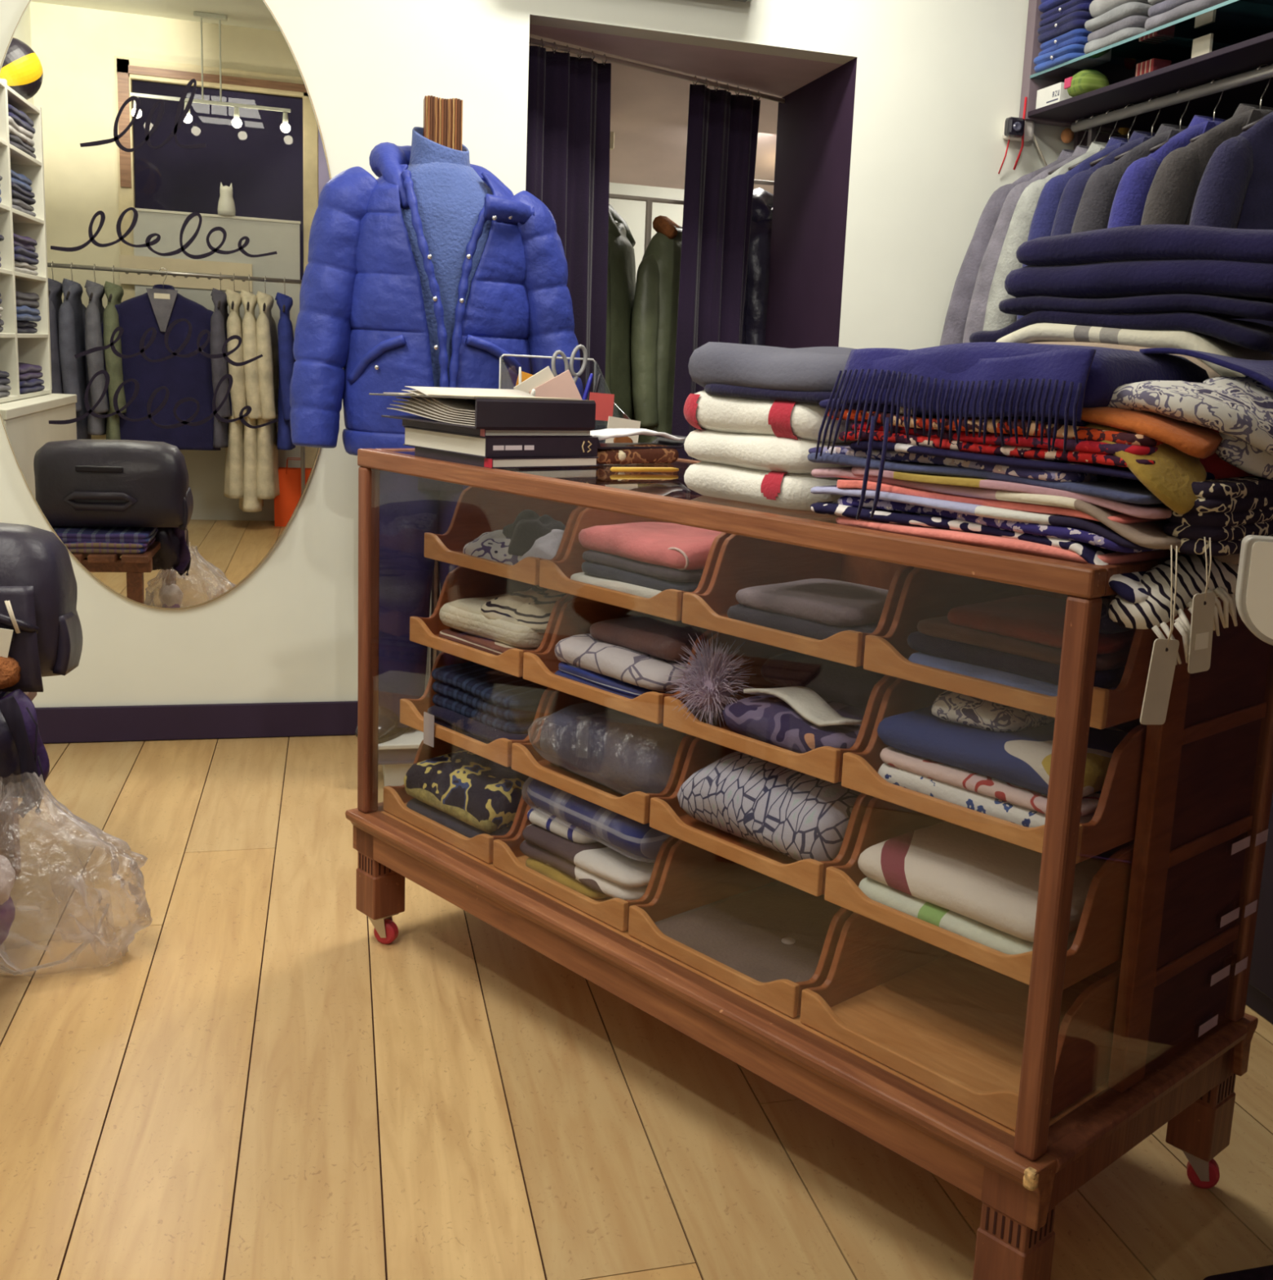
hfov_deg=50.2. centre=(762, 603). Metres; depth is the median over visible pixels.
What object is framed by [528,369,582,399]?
paper
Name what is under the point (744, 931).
liner
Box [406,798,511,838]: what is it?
folded knit
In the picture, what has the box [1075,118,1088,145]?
clothes hanger
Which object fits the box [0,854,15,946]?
knit hat
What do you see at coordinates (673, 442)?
tray
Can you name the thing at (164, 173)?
wall mirror
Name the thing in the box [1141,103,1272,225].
jacket
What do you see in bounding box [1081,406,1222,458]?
scarf
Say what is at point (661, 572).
scarf
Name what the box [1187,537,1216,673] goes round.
price tag
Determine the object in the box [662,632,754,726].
fur pompon
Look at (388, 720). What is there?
shoe
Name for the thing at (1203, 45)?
card
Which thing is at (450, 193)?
sweater
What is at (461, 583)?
tray
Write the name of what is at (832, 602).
folded knit
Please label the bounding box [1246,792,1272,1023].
base cabinet
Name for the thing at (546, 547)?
scarf
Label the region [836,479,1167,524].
scarf
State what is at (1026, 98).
cord
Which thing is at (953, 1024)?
tray
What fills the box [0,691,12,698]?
scarf
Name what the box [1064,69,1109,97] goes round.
pouch
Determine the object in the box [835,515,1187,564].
scarf
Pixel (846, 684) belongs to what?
folded knit
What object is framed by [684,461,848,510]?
folded blanket
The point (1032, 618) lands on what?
scarf
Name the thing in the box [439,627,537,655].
scarf
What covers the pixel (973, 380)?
scarf
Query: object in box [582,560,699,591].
scarf
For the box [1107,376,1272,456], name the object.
scarf
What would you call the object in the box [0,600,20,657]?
price tag
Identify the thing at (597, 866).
scarf
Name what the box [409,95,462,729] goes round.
mannequin
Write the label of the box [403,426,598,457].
book
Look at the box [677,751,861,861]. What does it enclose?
scarf
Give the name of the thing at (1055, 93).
box
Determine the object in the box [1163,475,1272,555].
scarf
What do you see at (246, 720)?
baseboard
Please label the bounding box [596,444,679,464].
pouch
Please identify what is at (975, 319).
jacket
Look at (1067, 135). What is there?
ball
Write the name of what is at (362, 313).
puffer jacket
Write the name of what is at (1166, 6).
trousers
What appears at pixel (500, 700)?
scarf
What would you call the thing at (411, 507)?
trousers
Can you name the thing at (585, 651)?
scarf
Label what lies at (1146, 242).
folded throw
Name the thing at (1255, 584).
chair
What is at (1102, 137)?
panel
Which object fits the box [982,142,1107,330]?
jacket
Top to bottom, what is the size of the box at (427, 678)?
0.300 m
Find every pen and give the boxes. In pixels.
[519,367,521,383]
[530,389,535,396]
[582,373,593,399]
[593,373,600,392]
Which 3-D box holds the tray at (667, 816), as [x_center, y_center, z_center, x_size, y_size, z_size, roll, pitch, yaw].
[0.102,0.291,2.157,0.360,0.150,0.425,13,14,43]
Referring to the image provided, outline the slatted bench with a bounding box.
[0,692,36,879]
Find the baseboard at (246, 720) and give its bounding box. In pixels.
[35,701,358,743]
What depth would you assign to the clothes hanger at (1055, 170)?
4.10 m
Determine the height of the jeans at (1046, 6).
0.053 m
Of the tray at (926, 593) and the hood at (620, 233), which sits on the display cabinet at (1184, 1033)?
the tray at (926, 593)
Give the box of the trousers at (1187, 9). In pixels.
[1145,0,1228,31]
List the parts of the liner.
button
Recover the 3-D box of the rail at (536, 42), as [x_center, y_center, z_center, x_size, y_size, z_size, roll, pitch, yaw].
[-0.302,-1.763,4.499,1.109,0.016,0.016,-6,14,-43]
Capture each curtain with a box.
[525,38,611,443]
[671,75,761,461]
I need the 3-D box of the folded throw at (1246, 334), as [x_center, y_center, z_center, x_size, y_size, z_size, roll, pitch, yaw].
[0.525,-0.379,1.888,0.462,0.059,0.196,13,14,43]
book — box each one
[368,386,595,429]
[401,419,592,437]
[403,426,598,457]
[414,447,598,468]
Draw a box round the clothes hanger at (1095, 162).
[1089,96,1161,166]
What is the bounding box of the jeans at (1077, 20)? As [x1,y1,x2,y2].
[1037,10,1094,43]
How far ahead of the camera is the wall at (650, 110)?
5.55 m
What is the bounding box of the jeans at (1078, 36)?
[1038,27,1093,56]
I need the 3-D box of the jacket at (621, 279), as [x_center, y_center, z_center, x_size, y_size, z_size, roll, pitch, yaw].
[-0.573,-0.981,4.981,0.227,0.993,0.541,3,10,1]
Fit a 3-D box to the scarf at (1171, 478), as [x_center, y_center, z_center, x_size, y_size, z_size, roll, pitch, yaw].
[0.421,-0.163,1.516,0.104,0.109,0.176,-3,12,-33]
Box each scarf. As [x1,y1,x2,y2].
[0,688,49,798]
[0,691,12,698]
[404,749,530,833]
[427,705,528,743]
[431,662,548,733]
[439,593,546,648]
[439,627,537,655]
[462,529,522,564]
[480,584,566,629]
[519,528,564,561]
[520,823,654,900]
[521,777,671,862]
[525,857,610,898]
[527,805,599,844]
[555,633,688,691]
[555,662,676,698]
[570,572,662,598]
[578,521,721,570]
[582,549,703,582]
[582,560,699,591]
[589,613,707,662]
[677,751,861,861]
[723,694,866,753]
[807,452,1164,504]
[808,444,1133,482]
[810,484,1155,550]
[810,501,1149,603]
[811,466,1182,549]
[815,342,1272,519]
[819,398,1088,426]
[827,408,1164,446]
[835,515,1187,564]
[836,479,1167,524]
[837,495,1159,553]
[839,430,1155,466]
[850,420,1158,455]
[850,440,1215,480]
[851,466,1172,519]
[858,876,1077,954]
[877,704,1128,796]
[878,762,1095,827]
[880,746,1102,816]
[906,631,1125,688]
[908,651,1118,696]
[916,615,1130,671]
[931,690,1055,732]
[947,594,1136,654]
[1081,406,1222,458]
[1084,422,1207,515]
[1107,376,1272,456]
[1108,553,1239,665]
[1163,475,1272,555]
[1200,426,1254,479]
[1213,553,1240,564]
[1216,411,1272,479]
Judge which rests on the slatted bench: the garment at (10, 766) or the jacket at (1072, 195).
the garment at (10, 766)
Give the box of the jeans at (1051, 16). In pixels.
[1039,0,1093,26]
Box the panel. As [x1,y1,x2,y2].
[1073,130,1131,150]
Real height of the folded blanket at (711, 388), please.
0.022 m
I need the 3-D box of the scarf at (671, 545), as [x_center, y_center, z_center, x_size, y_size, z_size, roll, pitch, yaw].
[-0.149,-0.105,2.334,0.295,0.049,0.242,13,14,43]
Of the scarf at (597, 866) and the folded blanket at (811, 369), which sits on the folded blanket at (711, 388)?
the folded blanket at (811, 369)
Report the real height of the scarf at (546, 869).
0.025 m
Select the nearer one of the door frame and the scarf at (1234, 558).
the scarf at (1234, 558)
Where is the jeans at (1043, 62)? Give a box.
[1033,44,1085,72]
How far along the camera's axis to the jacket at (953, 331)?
4.21 m
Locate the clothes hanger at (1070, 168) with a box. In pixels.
[1068,103,1137,170]
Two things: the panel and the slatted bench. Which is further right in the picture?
the panel
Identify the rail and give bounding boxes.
[529,37,785,103]
[1071,64,1272,132]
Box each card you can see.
[589,391,614,421]
[1191,33,1213,57]
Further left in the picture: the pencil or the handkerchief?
the pencil
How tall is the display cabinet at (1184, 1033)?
0.979 m
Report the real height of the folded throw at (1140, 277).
0.056 m
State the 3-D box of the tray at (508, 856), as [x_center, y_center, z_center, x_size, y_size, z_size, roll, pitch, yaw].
[-0.186,0.402,2.428,0.360,0.150,0.460,13,14,43]
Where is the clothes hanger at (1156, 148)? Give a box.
[1149,77,1224,153]
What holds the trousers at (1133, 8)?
on the trousers at (1137, 20)
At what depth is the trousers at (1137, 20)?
3.81 m
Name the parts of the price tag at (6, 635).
cord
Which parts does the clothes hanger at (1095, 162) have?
arm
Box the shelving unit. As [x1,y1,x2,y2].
[1019,0,1272,146]
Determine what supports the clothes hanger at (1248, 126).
hanging from the rail at (1267, 72)
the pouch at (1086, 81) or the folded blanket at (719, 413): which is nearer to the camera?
the folded blanket at (719, 413)
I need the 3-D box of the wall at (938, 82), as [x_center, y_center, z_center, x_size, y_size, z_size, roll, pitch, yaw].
[-0.768,-1.088,4.021,4.350,3.000,0.120,0,11,-17]
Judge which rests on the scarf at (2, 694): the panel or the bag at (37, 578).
the bag at (37, 578)
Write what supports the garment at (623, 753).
in the tray at (526, 760)
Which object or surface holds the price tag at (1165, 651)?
hanging from the scarf at (1153, 613)
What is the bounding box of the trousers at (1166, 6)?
[1148,0,1195,17]
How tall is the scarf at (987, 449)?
0.018 m
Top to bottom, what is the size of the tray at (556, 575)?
0.150 m
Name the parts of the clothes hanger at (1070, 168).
arm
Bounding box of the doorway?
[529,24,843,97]
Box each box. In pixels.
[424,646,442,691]
[1035,82,1071,109]
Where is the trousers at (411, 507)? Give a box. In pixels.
[378,470,469,728]
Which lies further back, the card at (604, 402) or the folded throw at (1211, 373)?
the card at (604, 402)
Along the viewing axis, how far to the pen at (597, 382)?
2.78 m
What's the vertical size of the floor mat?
0.008 m
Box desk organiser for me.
[498,354,596,430]
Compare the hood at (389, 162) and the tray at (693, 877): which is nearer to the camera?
the tray at (693, 877)
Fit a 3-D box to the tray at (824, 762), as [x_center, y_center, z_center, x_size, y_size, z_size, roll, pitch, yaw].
[0.117,0.131,2.136,0.360,0.150,0.405,13,14,43]
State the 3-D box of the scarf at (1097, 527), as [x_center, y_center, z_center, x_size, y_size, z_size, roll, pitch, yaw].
[0.336,-0.124,1.741,0.498,0.031,0.320,13,14,43]
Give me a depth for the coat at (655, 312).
4.90 m
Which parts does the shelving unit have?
panel, upright post, glass shelf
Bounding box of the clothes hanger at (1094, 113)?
[1090,113,1102,142]
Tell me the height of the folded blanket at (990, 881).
0.054 m
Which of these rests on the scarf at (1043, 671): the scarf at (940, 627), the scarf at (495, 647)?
the scarf at (940, 627)
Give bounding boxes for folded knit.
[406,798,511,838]
[727,604,878,639]
[736,578,888,626]
[760,651,885,708]
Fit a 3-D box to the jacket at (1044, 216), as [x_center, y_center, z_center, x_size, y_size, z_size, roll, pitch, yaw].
[1.073,-1.004,4.084,0.654,0.791,0.130,0,11,-19]
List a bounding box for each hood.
[368,142,514,208]
[608,204,635,246]
[751,187,773,222]
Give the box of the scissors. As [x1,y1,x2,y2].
[551,344,587,382]
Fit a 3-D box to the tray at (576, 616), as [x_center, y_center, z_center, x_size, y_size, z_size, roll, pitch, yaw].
[-0.148,0.071,2.389,0.360,0.150,0.405,13,14,43]
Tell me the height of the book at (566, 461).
0.019 m
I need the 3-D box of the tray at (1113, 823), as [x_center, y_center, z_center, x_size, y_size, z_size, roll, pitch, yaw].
[0.388,0.193,1.878,0.373,0.150,0.405,13,14,43]
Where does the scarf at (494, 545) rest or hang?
in the tray at (478, 511)
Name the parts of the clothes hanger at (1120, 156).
arm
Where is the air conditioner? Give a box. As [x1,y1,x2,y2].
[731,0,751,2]
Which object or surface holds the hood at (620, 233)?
attached to the jacket at (621, 279)
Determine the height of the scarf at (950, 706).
0.041 m
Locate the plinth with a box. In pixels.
[377,728,423,786]
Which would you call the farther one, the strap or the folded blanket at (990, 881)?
the strap
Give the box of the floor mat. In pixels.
[1203,1264,1272,1279]
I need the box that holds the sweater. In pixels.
[400,126,493,386]
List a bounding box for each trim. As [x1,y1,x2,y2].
[525,40,529,183]
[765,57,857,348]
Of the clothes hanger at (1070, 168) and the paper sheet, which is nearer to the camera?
the paper sheet
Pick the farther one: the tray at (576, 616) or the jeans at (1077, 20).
the jeans at (1077, 20)
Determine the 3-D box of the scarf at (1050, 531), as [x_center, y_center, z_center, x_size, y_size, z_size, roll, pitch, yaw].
[0.349,-0.114,1.737,0.452,0.024,0.319,13,14,43]
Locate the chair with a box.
[1235,534,1272,645]
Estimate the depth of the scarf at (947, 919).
1.77 m
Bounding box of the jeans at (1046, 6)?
[1038,0,1071,13]
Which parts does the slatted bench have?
leg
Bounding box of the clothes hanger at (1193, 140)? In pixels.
[1190,63,1271,142]
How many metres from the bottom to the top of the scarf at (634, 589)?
0.031 m
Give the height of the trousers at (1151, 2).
0.044 m
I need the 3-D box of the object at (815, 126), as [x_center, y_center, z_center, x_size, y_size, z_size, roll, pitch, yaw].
[0.148,-0.719,4.741,0.060,2.122,0.792,0,11,-17]
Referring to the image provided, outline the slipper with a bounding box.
[0,656,20,688]
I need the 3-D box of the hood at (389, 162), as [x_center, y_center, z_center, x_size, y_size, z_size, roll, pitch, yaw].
[-0.842,-1.109,3.552,0.365,0.183,0.257,-2,11,-27]
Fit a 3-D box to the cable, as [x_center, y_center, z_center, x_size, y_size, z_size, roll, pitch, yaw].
[0.898,-1.469,4.371,0.116,0.163,0.014,-2,11,-25]
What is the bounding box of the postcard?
[604,416,640,443]
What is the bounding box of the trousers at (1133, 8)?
[1084,1,1154,31]
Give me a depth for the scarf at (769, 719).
1.99 m
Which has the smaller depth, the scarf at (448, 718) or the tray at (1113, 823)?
the tray at (1113, 823)
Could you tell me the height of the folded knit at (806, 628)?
0.035 m
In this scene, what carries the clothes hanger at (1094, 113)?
hanging from the rail at (1267, 72)
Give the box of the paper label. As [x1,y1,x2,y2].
[423,711,434,747]
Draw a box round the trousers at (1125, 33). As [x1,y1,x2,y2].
[1084,26,1146,54]
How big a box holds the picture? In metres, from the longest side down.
0.047 x 0.025 x 0.003 m
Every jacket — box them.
[289,142,583,455]
[603,204,635,443]
[939,149,1075,346]
[963,145,1089,342]
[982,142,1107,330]
[1017,137,1129,319]
[1050,130,1156,235]
[1071,124,1188,233]
[1107,115,1226,228]
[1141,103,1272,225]
[1189,111,1272,354]
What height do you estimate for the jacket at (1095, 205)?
0.791 m
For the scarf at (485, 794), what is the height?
0.099 m
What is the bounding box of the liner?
[654,880,841,982]
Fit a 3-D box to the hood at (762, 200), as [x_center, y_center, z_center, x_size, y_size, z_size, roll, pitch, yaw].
[0.024,-1.531,5.259,0.188,0.167,0.262,13,14,43]
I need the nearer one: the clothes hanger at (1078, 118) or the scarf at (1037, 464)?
the scarf at (1037, 464)
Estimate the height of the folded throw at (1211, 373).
0.074 m
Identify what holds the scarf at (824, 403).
on the scarf at (1084, 433)
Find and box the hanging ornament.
[1118,127,1129,135]
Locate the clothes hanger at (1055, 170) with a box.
[1048,108,1119,175]
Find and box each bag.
[0,522,82,692]
[0,772,152,975]
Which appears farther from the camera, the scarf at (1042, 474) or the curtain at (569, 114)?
the curtain at (569, 114)
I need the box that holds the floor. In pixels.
[0,734,1272,1279]
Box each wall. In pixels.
[0,0,1132,707]
[529,34,782,194]
[608,182,684,280]
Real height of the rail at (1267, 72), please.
0.073 m
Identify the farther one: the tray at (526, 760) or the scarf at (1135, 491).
the tray at (526, 760)
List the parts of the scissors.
handle, handle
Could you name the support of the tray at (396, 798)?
on the display cabinet at (1184, 1033)
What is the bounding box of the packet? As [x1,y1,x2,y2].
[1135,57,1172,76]
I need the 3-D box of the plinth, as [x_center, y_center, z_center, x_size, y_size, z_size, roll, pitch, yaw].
[-0.880,0.406,3.808,0.425,0.125,0.340,0,11,-17]
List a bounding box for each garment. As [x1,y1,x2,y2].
[0,710,22,799]
[528,702,686,795]
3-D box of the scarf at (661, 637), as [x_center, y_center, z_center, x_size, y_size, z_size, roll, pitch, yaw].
[-0.149,0.052,2.321,0.249,0.040,0.212,13,14,43]
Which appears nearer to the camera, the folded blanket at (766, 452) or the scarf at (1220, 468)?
the scarf at (1220, 468)
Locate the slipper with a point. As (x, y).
(10, 669)
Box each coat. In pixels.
[631,215,682,442]
[741,187,773,346]
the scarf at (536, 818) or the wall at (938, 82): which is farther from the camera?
the wall at (938, 82)
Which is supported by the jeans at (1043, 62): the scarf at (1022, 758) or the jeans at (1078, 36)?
the jeans at (1078, 36)
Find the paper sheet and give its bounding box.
[383,392,579,399]
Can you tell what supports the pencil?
on the display cabinet at (1184, 1033)
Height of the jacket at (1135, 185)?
0.791 m
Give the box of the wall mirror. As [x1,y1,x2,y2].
[0,0,331,609]
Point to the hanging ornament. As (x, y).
(1122, 131)
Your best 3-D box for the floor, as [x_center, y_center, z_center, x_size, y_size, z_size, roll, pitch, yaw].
[-0.225,0.796,2.273,4.364,0.030,8.500,0,11,-17]
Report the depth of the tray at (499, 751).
2.52 m
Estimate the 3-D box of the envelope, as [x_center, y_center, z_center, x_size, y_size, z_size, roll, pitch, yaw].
[-0.463,-0.420,2.674,0.070,0.080,0.002,-4,12,-34]
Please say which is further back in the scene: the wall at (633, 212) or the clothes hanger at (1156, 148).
the wall at (633, 212)
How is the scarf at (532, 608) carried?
on the scarf at (464, 615)
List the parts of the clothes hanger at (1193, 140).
arm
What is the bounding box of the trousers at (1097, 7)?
[1089,0,1151,17]
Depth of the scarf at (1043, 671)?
1.75 m
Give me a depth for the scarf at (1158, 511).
1.56 m
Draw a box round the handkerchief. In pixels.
[743,686,862,726]
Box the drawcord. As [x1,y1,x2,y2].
[26,706,44,813]
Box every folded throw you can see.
[968,310,1272,352]
[996,322,1272,377]
[999,293,1272,321]
[1004,259,1272,302]
[1016,224,1272,266]
[1027,340,1221,378]
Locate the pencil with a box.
[610,466,679,471]
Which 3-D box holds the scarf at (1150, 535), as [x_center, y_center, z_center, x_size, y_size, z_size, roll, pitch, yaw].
[0.350,-0.134,1.730,0.532,0.047,0.316,13,14,43]
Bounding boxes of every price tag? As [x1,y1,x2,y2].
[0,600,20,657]
[1140,545,1179,724]
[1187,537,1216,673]
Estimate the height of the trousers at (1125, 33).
0.044 m
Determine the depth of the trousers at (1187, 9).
3.51 m
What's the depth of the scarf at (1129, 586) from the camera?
1.60 m
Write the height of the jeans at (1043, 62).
0.053 m
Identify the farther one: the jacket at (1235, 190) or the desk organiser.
the jacket at (1235, 190)
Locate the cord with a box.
[998,97,1027,173]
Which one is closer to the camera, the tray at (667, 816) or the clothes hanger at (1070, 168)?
the tray at (667, 816)
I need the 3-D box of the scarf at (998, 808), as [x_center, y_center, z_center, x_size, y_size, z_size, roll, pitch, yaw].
[0.323,0.246,1.821,0.316,0.038,0.185,13,14,43]
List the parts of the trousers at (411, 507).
leg, leg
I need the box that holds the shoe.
[355,706,409,743]
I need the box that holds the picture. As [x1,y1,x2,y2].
[613,436,633,443]
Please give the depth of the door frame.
5.40 m
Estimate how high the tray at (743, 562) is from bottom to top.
0.150 m
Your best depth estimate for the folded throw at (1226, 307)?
1.77 m
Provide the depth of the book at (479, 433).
2.35 m
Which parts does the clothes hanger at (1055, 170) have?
arm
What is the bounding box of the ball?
[1061,128,1075,143]
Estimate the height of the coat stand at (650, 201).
1.748 m
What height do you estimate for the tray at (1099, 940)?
0.150 m
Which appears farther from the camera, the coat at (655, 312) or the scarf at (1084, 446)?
the coat at (655, 312)
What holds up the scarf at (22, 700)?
hanging from the slatted bench
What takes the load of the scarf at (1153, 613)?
on the display cabinet at (1184, 1033)
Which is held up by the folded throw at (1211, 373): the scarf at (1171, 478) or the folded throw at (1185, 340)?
the folded throw at (1185, 340)
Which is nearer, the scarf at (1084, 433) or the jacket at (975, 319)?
the scarf at (1084, 433)
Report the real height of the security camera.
0.064 m
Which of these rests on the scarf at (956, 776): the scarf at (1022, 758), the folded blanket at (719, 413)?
the scarf at (1022, 758)
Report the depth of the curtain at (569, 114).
4.32 m
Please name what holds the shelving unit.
on the base cabinet at (1260, 997)
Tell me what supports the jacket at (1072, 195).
hanging from the clothes hanger at (1095, 162)
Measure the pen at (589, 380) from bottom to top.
0.149 m
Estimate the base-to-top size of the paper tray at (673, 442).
0.035 m
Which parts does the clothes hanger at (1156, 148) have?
arm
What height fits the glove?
0.077 m
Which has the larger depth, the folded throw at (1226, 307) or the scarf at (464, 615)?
the scarf at (464, 615)
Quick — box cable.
[1033,132,1047,166]
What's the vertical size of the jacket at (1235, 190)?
0.791 m
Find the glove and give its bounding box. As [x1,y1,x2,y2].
[502,509,565,555]
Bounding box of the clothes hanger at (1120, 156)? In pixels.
[1114,88,1191,160]
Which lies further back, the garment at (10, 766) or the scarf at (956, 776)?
the garment at (10, 766)
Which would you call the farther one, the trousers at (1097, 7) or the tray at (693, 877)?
the trousers at (1097, 7)
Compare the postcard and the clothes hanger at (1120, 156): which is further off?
the clothes hanger at (1120, 156)
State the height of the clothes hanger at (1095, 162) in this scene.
0.215 m
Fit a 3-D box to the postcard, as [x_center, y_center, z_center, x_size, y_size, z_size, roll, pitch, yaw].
[-0.280,-0.338,2.723,0.083,0.078,0.005,-5,13,-37]
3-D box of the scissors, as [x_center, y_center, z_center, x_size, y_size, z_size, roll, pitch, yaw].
[-0.395,-0.426,2.761,0.009,0.206,0.090,13,14,43]
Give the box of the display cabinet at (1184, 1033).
[345,448,1272,1279]
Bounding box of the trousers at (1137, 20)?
[1088,14,1150,41]
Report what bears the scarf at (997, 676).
in the tray at (926, 593)
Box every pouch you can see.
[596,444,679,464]
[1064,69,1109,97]
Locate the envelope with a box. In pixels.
[515,371,533,386]
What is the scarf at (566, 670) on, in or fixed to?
in the tray at (576, 616)
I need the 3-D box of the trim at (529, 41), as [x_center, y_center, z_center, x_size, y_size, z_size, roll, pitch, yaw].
[-0.791,-0.670,4.173,0.060,2.122,0.262,0,11,-17]
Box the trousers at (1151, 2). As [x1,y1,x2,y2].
[1148,0,1165,4]
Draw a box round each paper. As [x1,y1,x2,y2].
[513,366,554,394]
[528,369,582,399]
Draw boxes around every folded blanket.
[684,390,854,442]
[684,427,851,474]
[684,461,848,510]
[688,342,856,391]
[704,383,839,403]
[857,821,1106,942]
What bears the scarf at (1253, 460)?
on the scarf at (1226, 511)
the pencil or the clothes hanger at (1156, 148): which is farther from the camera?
the clothes hanger at (1156, 148)
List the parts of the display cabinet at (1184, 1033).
corner post, leg, plinth rail, rail, rail, plinth rail, pane, rail, leg, corner post, rail, plinth rail, leg, panel, plinth rail, corner post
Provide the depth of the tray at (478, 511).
2.66 m
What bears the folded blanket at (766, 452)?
on the folded blanket at (784, 490)
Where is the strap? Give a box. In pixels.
[0,695,40,817]
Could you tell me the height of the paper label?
0.062 m
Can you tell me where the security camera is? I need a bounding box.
[1002,116,1034,142]
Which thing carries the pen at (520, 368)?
in the desk organiser
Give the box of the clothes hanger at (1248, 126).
[1242,117,1263,131]
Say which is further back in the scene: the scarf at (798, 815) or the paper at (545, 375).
the paper at (545, 375)
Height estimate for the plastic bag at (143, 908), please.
0.357 m
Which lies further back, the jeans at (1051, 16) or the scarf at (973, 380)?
the jeans at (1051, 16)
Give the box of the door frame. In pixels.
[609,131,614,150]
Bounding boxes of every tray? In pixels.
[383,737,529,862]
[400,651,555,767]
[409,565,574,677]
[424,486,586,585]
[493,798,679,931]
[511,689,696,824]
[523,595,717,724]
[539,507,732,621]
[590,428,687,448]
[597,434,687,448]
[628,839,853,1017]
[649,737,873,896]
[663,631,897,783]
[682,533,914,666]
[800,911,1121,1130]
[824,796,1134,989]
[841,677,1147,863]
[863,550,1157,729]
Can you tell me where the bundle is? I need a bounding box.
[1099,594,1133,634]
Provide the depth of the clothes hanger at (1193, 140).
3.43 m
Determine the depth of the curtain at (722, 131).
4.73 m
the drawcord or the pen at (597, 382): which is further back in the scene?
the pen at (597, 382)

